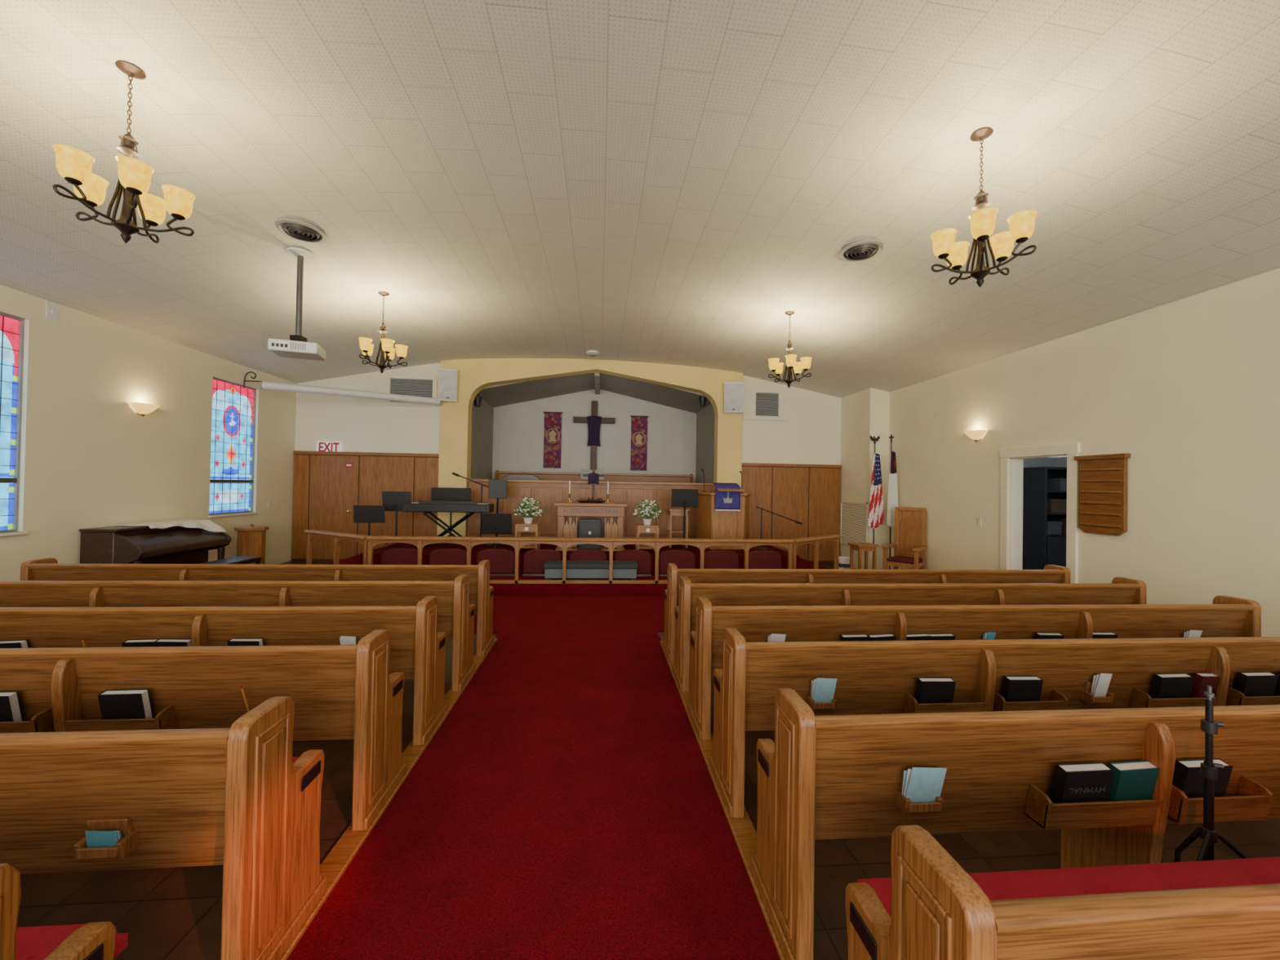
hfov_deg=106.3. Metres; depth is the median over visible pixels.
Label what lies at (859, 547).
stand
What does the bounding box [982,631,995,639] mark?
card
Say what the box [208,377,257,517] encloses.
window
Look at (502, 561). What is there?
kneeler
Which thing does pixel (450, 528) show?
keyboard stand
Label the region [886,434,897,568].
flag
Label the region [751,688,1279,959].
pew
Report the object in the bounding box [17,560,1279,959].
floor
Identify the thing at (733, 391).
wall speaker
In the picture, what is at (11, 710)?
hymnal
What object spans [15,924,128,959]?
seat cushion
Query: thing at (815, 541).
rail
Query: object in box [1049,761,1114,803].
hymnal
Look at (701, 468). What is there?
microphone
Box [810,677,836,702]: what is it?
card
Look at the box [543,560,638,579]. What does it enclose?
bench
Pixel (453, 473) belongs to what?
microphone stand
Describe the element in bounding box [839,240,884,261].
ceiling vent
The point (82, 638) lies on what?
pencil
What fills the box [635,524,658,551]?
stand
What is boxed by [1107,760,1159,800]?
hymnal
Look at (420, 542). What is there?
rail
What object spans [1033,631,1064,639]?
hymnal
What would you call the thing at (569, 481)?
candle
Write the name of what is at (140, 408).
wall sconce
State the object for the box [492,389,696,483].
wall
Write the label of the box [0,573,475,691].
pew
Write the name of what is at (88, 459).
wall
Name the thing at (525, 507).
flower arrangement
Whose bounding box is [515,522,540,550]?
stand
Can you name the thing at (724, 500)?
cloth
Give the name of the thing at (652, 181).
ceiling
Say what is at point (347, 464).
notice
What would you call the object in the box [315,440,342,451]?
exit sign
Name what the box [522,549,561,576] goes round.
kneeler
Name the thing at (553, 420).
banner
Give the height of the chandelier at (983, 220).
1.115 m
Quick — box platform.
[360,542,799,573]
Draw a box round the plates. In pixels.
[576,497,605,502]
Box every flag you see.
[867,435,884,563]
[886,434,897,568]
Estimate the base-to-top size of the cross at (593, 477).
0.780 m
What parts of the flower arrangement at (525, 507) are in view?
pot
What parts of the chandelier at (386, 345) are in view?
lamp shade, lamp shade, arm, arm, chain, arm, lamp shade, lamp shade, arm, lamp shade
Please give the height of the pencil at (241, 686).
0.174 m
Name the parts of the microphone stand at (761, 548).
boom arm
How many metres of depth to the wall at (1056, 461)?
9.02 m
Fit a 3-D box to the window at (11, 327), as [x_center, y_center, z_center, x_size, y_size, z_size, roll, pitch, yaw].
[-6.788,-0.594,4.793,0.145,2.385,1.080,1,-1,-5]
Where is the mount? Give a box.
[284,247,315,342]
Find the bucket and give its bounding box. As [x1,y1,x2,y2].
[838,556,849,568]
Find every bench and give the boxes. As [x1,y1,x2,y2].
[198,555,261,564]
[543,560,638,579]
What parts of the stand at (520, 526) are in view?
leg, leg, leg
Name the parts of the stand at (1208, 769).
leg, leg, knob, knob, leg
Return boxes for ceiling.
[0,0,1279,398]
[478,373,711,413]
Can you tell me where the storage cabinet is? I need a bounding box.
[1022,466,1066,569]
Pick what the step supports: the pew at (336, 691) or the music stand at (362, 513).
the music stand at (362, 513)
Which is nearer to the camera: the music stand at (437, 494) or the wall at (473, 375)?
the music stand at (437, 494)
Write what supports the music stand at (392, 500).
on the platform
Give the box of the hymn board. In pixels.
[1074,453,1130,535]
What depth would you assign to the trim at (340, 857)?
2.23 m
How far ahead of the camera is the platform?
8.62 m
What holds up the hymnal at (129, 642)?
in the pew at (416, 648)
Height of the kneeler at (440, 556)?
0.446 m
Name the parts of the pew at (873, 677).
moulding, raised panel, panel moulding, panel, seat, rail, panel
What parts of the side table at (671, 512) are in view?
leg, leg, leg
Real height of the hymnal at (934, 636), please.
0.220 m
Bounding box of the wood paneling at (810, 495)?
[741,462,841,563]
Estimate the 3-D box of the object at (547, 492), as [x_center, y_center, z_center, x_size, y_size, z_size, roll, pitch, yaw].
[-0.974,0.659,10.264,5.320,1.270,0.150,1,-1,-5]
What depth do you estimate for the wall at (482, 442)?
11.54 m
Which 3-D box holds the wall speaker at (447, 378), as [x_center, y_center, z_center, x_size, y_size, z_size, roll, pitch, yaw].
[-3.999,-1.977,10.011,0.361,0.679,0.265,1,-1,-19]
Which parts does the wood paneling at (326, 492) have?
panel, panel, cap rail, panel, panel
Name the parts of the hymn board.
cornice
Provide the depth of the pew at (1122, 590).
4.09 m
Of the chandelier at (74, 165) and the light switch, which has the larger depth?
the light switch
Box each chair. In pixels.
[502,474,540,479]
[881,506,928,568]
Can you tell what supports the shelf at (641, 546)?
attached to the stand at (640, 528)
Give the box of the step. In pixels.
[324,554,829,595]
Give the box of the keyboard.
[402,500,493,512]
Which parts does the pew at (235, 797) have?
panel, rail, seat, panel moulding, raised panel, panel, moulding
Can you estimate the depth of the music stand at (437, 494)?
9.46 m
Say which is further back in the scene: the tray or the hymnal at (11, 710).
the tray
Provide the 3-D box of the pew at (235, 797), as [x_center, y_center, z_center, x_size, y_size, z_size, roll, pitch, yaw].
[-3.274,1.196,1.551,4.068,0.927,0.478,1,-1,-5]
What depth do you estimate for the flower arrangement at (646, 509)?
8.56 m
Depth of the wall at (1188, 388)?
5.17 m
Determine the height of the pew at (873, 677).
0.927 m
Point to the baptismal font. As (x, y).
(251, 540)
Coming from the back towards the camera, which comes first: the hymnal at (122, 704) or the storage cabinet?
the storage cabinet
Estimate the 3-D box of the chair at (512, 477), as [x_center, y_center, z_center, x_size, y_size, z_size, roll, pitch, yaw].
[-2.700,0.563,11.058,0.840,1.380,0.500,1,-1,-5]
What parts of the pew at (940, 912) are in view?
panel, raised panel, panel moulding, rail, panel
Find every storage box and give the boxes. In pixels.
[1047,478,1066,491]
[1047,498,1066,513]
[1047,520,1062,534]
[1052,517,1066,533]
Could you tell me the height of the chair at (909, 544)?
1.370 m
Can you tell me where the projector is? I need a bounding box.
[267,338,326,360]
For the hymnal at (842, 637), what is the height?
0.216 m
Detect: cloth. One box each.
[111,520,227,533]
[712,482,740,511]
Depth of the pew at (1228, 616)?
3.37 m
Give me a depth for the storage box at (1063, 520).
8.42 m
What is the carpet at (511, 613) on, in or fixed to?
on the floor
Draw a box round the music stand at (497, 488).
[485,479,506,546]
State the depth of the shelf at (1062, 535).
8.29 m
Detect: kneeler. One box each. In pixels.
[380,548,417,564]
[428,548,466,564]
[476,548,515,576]
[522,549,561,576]
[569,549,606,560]
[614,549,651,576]
[658,550,695,576]
[703,550,738,568]
[748,550,782,568]
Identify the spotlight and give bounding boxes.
[474,392,481,407]
[698,396,706,407]
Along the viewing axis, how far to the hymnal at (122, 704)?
2.22 m
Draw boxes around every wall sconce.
[128,402,159,416]
[964,429,986,441]
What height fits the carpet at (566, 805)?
0.012 m
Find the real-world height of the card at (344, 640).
0.156 m
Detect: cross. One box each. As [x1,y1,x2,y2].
[573,400,614,470]
[582,460,604,500]
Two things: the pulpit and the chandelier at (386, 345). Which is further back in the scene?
the pulpit
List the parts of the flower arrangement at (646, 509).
pot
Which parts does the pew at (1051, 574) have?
moulding, raised panel, panel moulding, panel, panel, rail, panel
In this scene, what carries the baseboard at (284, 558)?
attached to the wall at (88, 459)
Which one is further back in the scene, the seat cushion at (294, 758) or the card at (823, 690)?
the card at (823, 690)
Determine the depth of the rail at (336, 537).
7.53 m
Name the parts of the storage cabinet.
door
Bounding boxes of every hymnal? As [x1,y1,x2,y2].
[0,639,29,648]
[0,691,23,721]
[36,606,64,607]
[97,688,154,719]
[121,638,159,647]
[154,638,191,646]
[227,638,263,645]
[250,605,275,606]
[840,634,869,640]
[866,633,895,640]
[906,633,931,640]
[914,677,955,703]
[926,633,955,639]
[1000,675,1043,702]
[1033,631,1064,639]
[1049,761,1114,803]
[1092,631,1117,638]
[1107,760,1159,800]
[1150,672,1194,698]
[1172,758,1232,797]
[1189,672,1232,697]
[1234,671,1278,696]
[1273,671,1279,695]
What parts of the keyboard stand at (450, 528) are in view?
leg, leg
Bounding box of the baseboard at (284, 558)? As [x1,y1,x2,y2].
[265,554,291,564]
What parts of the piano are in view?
leg, lid, leg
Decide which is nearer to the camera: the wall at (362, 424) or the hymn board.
the hymn board
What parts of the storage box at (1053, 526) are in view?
lid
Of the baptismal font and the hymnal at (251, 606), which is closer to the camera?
the hymnal at (251, 606)
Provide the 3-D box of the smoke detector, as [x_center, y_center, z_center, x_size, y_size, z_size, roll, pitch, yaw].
[-0.968,-2.571,9.804,0.260,0.080,0.260,1,-1,-5]
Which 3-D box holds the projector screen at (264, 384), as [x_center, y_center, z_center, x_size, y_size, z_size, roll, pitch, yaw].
[-5.567,-1.746,9.236,3.271,0.303,0.208,1,-1,-29]
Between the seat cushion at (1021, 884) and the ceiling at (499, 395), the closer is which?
the seat cushion at (1021, 884)
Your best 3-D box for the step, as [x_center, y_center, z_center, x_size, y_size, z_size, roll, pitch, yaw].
[-1.027,1.688,8.875,9.340,0.158,3.130,1,-1,-5]
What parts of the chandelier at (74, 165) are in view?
lamp shade, arm, lamp shade, arm, chain, arm, lamp shade, arm, lamp shade, arm, lamp shade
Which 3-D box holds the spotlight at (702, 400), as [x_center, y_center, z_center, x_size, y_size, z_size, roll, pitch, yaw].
[1.443,-1.882,11.068,0.180,0.380,0.180,1,-1,-22]
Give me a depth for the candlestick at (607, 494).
9.00 m
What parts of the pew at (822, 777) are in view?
moulding, raised panel, panel moulding, panel, rail, seat, panel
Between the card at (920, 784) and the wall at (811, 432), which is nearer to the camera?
the card at (920, 784)
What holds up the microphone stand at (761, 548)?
on the platform
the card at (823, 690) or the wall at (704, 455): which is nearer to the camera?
the card at (823, 690)
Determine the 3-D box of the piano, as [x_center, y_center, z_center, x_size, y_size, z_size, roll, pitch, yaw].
[-6.558,1.128,6.608,0.700,1.035,1.490,1,-1,-5]
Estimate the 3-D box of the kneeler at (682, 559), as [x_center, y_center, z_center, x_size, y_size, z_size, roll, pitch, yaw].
[0.637,1.423,8.207,0.620,0.446,0.154,1,-1,-5]
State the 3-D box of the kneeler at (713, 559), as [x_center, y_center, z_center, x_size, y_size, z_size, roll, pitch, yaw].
[1.393,1.437,8.270,0.620,0.446,0.154,1,-1,-5]
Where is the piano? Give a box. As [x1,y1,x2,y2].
[79,520,231,564]
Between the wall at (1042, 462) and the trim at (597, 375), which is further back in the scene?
the trim at (597, 375)
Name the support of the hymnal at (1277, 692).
in the pew at (873, 677)
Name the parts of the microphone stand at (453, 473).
boom arm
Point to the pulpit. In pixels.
(711, 523)
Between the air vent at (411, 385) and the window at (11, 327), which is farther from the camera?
the air vent at (411, 385)
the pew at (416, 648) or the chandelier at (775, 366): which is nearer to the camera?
the pew at (416, 648)
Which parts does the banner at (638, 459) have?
rod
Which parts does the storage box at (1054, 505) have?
lid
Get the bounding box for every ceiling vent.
[275,218,326,243]
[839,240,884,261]
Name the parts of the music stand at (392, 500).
post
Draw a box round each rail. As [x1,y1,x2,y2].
[303,529,370,564]
[366,535,793,583]
[790,534,841,568]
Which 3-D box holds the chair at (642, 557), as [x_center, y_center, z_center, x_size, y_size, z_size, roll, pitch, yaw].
[-0.119,1.409,8.143,0.620,0.446,0.154,1,-1,-5]
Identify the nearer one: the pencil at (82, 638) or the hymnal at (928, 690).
the hymnal at (928, 690)
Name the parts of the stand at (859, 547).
leg, leg, leg, leg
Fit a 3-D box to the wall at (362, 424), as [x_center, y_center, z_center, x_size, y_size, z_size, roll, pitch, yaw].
[-5.727,-0.419,10.205,2.960,4.259,0.150,1,-1,-5]
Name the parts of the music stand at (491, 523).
post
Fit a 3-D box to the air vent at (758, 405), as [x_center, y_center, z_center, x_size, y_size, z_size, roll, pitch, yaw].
[2.813,-1.688,10.841,1.000,0.684,0.035,1,-1,-5]
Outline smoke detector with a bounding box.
[586,350,599,356]
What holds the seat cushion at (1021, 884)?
on the pew at (940, 912)
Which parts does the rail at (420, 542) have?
post, arched panel, post, arched panel, post, arched panel, post, arched panel, post, foot rail, hand rail, arched panel, post, arched panel, post, arched panel, post, arched panel, post, arched panel, post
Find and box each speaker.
[438,368,457,401]
[577,518,601,550]
[724,382,743,413]
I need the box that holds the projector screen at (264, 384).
[243,371,441,405]
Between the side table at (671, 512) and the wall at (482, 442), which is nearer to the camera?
the side table at (671, 512)
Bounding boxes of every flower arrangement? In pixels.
[512,495,544,524]
[633,498,663,524]
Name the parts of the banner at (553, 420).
rod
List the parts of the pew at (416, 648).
panel, rail, panel, panel moulding, raised panel, moulding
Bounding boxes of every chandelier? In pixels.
[52,60,195,243]
[358,291,408,373]
[768,311,812,388]
[930,127,1037,287]
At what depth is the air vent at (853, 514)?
10.36 m
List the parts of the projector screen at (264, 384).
casing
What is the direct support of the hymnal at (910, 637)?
in the pew at (1228, 616)
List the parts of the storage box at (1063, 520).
lid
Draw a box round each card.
[84,830,122,847]
[339,635,355,644]
[767,633,786,641]
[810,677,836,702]
[902,767,946,802]
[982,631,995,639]
[1090,673,1111,697]
[1183,630,1202,637]
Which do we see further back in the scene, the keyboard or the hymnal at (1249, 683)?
the keyboard
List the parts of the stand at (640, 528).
leg, leg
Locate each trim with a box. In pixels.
[279,637,497,959]
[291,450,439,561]
[594,372,599,394]
[659,640,813,959]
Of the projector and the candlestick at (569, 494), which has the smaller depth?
the projector
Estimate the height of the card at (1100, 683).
0.155 m
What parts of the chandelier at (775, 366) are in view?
lamp shade, arm, lamp shade, arm, chain, arm, lamp shade, arm, lamp shade, arm, lamp shade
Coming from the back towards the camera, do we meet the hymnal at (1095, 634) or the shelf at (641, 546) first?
the shelf at (641, 546)
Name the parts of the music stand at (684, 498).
post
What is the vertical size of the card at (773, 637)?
0.157 m
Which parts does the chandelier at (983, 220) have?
lamp shade, arm, lamp shade, arm, chain, arm, lamp shade, arm, lamp shade, arm, lamp shade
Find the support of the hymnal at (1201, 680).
in the pew at (873, 677)
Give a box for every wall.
[0,284,296,580]
[294,363,440,453]
[436,358,742,536]
[470,399,493,479]
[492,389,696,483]
[695,403,715,483]
[742,375,841,465]
[840,387,889,568]
[887,267,1279,636]
[1023,457,1050,467]
[1050,457,1066,466]
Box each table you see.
[554,502,627,551]
[666,508,689,547]
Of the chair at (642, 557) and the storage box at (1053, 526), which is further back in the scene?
the storage box at (1053, 526)
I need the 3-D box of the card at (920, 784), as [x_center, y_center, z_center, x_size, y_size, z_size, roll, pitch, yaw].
[1.017,1.098,1.727,0.147,0.159,0.050,1,-1,-5]
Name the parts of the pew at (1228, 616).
moulding, raised panel, panel moulding, panel, panel, rail, panel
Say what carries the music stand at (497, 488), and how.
on the platform
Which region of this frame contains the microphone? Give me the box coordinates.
[701,468,705,492]
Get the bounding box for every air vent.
[386,374,437,407]
[742,389,786,421]
[840,500,867,546]
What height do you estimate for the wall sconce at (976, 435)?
0.190 m
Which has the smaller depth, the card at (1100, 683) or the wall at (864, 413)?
the card at (1100, 683)
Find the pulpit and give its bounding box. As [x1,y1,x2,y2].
[695,485,751,549]
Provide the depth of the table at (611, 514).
8.67 m
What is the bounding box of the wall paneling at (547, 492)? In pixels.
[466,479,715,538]
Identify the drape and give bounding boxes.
[586,415,601,446]
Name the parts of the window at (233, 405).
inscription panel, sash rail, sill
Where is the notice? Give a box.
[345,462,352,467]
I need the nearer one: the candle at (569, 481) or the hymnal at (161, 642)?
the hymnal at (161, 642)
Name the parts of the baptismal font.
lid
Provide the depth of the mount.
5.37 m
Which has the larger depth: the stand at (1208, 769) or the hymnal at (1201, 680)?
the hymnal at (1201, 680)
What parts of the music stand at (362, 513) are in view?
post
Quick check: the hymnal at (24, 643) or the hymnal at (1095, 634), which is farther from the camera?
the hymnal at (1095, 634)
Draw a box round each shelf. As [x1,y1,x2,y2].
[639,544,653,548]
[668,529,685,532]
[1047,490,1066,492]
[1047,512,1066,514]
[1047,533,1066,536]
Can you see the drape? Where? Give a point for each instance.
(593, 421)
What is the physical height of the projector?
0.125 m
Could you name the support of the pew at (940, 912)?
on the floor
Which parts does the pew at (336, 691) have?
panel, rail, seat, panel, panel moulding, raised panel, moulding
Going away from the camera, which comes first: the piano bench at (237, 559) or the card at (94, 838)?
the card at (94, 838)
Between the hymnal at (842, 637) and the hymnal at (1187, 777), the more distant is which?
the hymnal at (842, 637)
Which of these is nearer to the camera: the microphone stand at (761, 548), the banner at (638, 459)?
the microphone stand at (761, 548)
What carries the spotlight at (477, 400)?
hanging from the ceiling at (499, 395)
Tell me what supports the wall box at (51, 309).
attached to the wall at (88, 459)
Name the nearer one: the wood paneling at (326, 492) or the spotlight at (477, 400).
the wood paneling at (326, 492)
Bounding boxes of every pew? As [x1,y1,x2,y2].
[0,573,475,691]
[0,595,447,745]
[0,629,405,831]
[0,696,326,959]
[0,862,116,959]
[20,557,494,656]
[494,470,693,483]
[662,563,1070,660]
[671,576,1146,691]
[687,595,1261,740]
[709,627,1279,817]
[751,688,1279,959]
[845,825,1279,959]
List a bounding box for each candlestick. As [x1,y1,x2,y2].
[566,480,572,502]
[604,481,610,502]
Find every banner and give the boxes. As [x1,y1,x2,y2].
[542,411,563,468]
[630,415,648,471]
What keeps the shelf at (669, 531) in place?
attached to the side table at (671, 512)
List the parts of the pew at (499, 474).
rail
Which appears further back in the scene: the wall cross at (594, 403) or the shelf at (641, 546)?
the wall cross at (594, 403)
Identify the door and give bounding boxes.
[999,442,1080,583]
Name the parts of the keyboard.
plate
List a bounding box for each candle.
[568,480,570,493]
[607,481,608,493]
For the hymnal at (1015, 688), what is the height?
0.216 m
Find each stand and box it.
[353,505,386,564]
[382,491,411,546]
[422,511,475,547]
[431,487,471,544]
[452,472,488,536]
[480,513,512,550]
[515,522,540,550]
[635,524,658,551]
[671,488,697,550]
[754,506,802,550]
[847,542,879,568]
[1173,685,1248,862]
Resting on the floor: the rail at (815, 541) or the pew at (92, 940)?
the pew at (92, 940)
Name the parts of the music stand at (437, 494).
post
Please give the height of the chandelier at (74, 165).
1.115 m
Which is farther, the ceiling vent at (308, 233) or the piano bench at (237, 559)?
the piano bench at (237, 559)
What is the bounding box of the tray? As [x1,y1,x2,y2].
[576,500,605,502]
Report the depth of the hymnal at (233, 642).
2.96 m
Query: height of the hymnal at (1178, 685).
0.220 m
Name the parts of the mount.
ceiling plate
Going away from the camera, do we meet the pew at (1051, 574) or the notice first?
the pew at (1051, 574)
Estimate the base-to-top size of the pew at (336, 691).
0.927 m
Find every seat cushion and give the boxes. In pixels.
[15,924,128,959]
[292,756,298,763]
[844,856,1279,916]
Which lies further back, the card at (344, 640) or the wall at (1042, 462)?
the wall at (1042, 462)
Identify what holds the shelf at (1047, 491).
attached to the storage cabinet
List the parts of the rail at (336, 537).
post, arched panel, post, hand rail, arched panel, post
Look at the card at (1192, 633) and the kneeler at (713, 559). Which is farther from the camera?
the kneeler at (713, 559)
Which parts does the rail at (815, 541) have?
post, arched panel, hand rail, post, arched panel, post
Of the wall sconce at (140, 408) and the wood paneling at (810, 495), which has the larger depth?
the wood paneling at (810, 495)
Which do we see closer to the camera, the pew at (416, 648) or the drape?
the pew at (416, 648)
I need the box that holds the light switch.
[977,517,981,525]
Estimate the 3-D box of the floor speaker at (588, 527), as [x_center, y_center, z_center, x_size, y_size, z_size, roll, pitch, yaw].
[-0.882,0.976,8.439,0.400,0.600,0.196,1,-1,-5]
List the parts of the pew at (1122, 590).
moulding, raised panel, panel moulding, panel, panel, rail, panel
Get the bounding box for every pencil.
[80,637,85,647]
[240,684,249,711]
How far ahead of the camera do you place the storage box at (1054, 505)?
8.33 m
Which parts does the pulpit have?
panel, cornice, panel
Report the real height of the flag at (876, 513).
2.750 m
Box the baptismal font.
[234,523,268,564]
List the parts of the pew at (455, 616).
panel, rail, panel, raised panel, panel moulding, moulding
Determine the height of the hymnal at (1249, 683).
0.218 m
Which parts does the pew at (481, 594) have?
panel, rail, panel, panel, panel moulding, raised panel, moulding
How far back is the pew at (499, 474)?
12.53 m
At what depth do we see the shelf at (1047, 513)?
8.29 m
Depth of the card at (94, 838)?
1.52 m
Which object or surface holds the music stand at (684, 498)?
on the platform
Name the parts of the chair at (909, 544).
leg, arm, leg, seat frame, panel, backrest, leg, arm, leg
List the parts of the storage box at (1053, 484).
lid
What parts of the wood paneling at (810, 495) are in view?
panel, panel, cap rail, panel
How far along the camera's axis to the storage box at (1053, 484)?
8.39 m
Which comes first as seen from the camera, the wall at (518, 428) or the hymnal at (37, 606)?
the hymnal at (37, 606)
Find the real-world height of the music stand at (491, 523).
0.664 m
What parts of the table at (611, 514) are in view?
leg, gothic panel, gothic panel, panel, gothic panel, gothic panel, leg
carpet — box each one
[286,631,780,959]
[473,594,664,633]
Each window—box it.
[0,312,28,537]
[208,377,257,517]
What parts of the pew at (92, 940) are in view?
panel moulding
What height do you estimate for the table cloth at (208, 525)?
0.206 m
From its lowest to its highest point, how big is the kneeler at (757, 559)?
0.446 m
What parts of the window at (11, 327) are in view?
pane, sash rail, sill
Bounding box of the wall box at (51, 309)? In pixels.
[45,301,58,321]
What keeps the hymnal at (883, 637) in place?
in the pew at (1228, 616)

